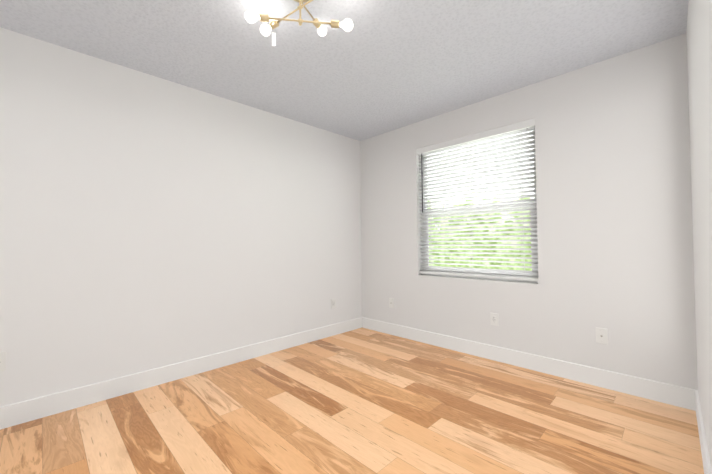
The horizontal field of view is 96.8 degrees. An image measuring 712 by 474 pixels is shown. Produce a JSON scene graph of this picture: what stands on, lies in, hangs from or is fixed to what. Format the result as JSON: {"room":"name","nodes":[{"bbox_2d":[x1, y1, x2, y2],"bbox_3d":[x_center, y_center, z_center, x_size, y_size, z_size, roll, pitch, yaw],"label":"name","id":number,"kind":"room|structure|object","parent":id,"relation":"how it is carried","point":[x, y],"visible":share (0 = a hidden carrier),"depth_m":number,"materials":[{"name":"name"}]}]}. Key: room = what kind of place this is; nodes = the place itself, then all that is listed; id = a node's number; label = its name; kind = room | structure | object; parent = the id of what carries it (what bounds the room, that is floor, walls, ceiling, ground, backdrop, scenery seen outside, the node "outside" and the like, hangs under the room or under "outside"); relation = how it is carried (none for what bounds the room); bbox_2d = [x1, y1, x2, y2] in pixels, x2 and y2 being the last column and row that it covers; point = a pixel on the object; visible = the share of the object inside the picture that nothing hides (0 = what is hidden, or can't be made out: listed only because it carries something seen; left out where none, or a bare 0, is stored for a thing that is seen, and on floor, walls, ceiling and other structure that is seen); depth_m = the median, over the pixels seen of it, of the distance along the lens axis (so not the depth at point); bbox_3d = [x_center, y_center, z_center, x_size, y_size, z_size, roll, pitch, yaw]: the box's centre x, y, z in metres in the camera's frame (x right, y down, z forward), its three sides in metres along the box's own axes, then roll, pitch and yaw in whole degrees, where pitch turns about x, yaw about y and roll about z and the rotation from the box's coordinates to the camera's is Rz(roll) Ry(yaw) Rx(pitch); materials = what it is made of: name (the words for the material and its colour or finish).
{"room":"empty bedroom","nodes":[
{"label":"empty bedroom","id":0,"kind":"room"},
{"bbox_2d":[0,27,361,406],"bbox_3d":[-1.454,-0.058,2.730,4.150,2.440,0.150,1,-2,-45],"label":"wall","id":1,"kind":"structure","parent":0,"point":[148,221],"depth_m":2.46,"materials":[{"name":"white paint"}]},
{"bbox_2d":[0,317,361,429],"bbox_3d":[-1.331,1.095,2.702,3.974,0.131,0.013,1,-2,-45],"label":"baseboard","id":2,"kind":"structure","parent":1,"relation":"attached to","point":[14,414],"depth_m":2.43,"materials":[{"name":"white wood"}]},
{"bbox_2d":[331,298,335,308],"bbox_3d":[-0.269,0.796,3.775,0.070,0.114,0.008,1,-2,-45],"label":"electrical outlet","id":3,"kind":"object","parent":1,"relation":"attached to","point":[333,303],"visible":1,"depth_m":3.77,"materials":[{"name":"white plastic"}]},
{"bbox_2d":[0,0,687,140],"bbox_3d":[-0.293,-1.371,1.721,4.350,0.120,3.276,1,-2,-45],"label":"ceiling","id":4,"kind":"structure","parent":0,"point":[382,67],"depth_m":2.14,"materials":[{"name":"white paint"}]},
{"bbox_2d":[244,0,353,45],"bbox_3d":[-0.298,-1.186,1.689,0.530,0.251,0.548,1,-2,-45],"label":"chandelier","id":5,"kind":"object","parent":4,"relation":"hanging from","point":[251,16],"visible":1,"depth_m":1.70,"materials":[{"name":"brushed brass"},{"name":"glass"}]},
{"bbox_2d":[0,328,703,473],"bbox_3d":[-0.265,1.178,1.669,4.350,0.100,3.276,1,-2,-45],"label":"floor","id":6,"kind":"structure","parent":0,"point":[362,401],"depth_m":1.91,"materials":[{"name":"brown wood"}]},
{"bbox_2d":[360,33,697,389],"bbox_3d":[1.189,-0.078,3.161,0.200,2.440,3.276,1,-2,-45],"label":"wall","id":7,"kind":"structure","parent":0,"point":[614,208],"depth_m":2.45,"materials":[{"name":"white paint"}]},
{"bbox_2d":[389,298,393,307],"bbox_3d":[0.419,0.788,3.771,0.017,0.114,0.070,1,-2,-45],"label":"electrical outlet","id":8,"kind":"object","parent":7,"relation":"attached to","point":[391,302],"visible":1,"depth_m":3.77,"materials":[{"name":"white plastic"}]},
{"bbox_2d":[421,130,537,282],"bbox_3d":[1.190,-0.295,3.189,0.062,1.415,1.204,1,-2,-45],"label":"window","id":9,"kind":"structure","parent":7,"relation":"in","point":[503,272],"depth_m":3.08,"materials":[{"name":"white plastic"}]},
{"bbox_2d":[416,118,537,280],"bbox_3d":[1.132,-0.306,3.131,0.073,1.392,1.200,1,-2,-45],"label":"window blinds","id":10,"kind":"object","parent":9,"relation":"attached to","point":[518,128],"visible":0.9,"depth_m":3.06,"materials":[{"name":"white plastic"}]},
{"bbox_2d":[490,313,497,325],"bbox_3d":[1.278,0.761,2.917,0.008,0.114,0.070,1,-2,-45],"label":"electrical outlet","id":11,"kind":"object","parent":7,"relation":"attached to","point":[494,318],"visible":1,"depth_m":2.92,"materials":[{"name":"white plastic"}]},
{"bbox_2d":[362,317,697,410],"bbox_3d":[1.127,1.076,3.062,0.013,0.131,2.976,1,-2,-45],"label":"baseboard","id":12,"kind":"structure","parent":7,"relation":"attached to","point":[675,395],"depth_m":2.56,"materials":[{"name":"white wood"}]},
{"bbox_2d":[596,327,607,344],"bbox_3d":[1.832,0.739,2.356,0.017,0.114,0.070,1,-2,-45],"label":"electrical outlet","id":13,"kind":"object","parent":7,"relation":"attached to","point":[601,335],"visible":1,"depth_m":2.35,"materials":[{"name":"white plastic"}]},
{"bbox_2d":[686,0,711,469],"bbox_3d":[0.755,-0.127,0.519,4.150,2.440,0.150,1,-2,-45],"label":"wall","id":14,"kind":"structure","parent":0,"point":[699,42],"depth_m":1.37,"materials":[{"name":"white paint"}]},
{"bbox_2d":[695,390,711,473],"bbox_3d":[0.763,1.030,0.606,3.974,0.131,0.013,1,-2,-45],"label":"baseboard","id":15,"kind":"structure","parent":14,"relation":"attached to","point":[705,453],"depth_m":1.57,"materials":[{"name":"white wood"}]},
{"label":"outside","id":16,"kind":"structure","parent":0,"visible":0},
{"bbox_2d":[427,131,533,270],"bbox_3d":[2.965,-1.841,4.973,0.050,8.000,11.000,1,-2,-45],"label":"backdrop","id":17,"kind":"structure","parent":16,"point":[499,259],"depth_m":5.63,"materials":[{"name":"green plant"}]}
]}

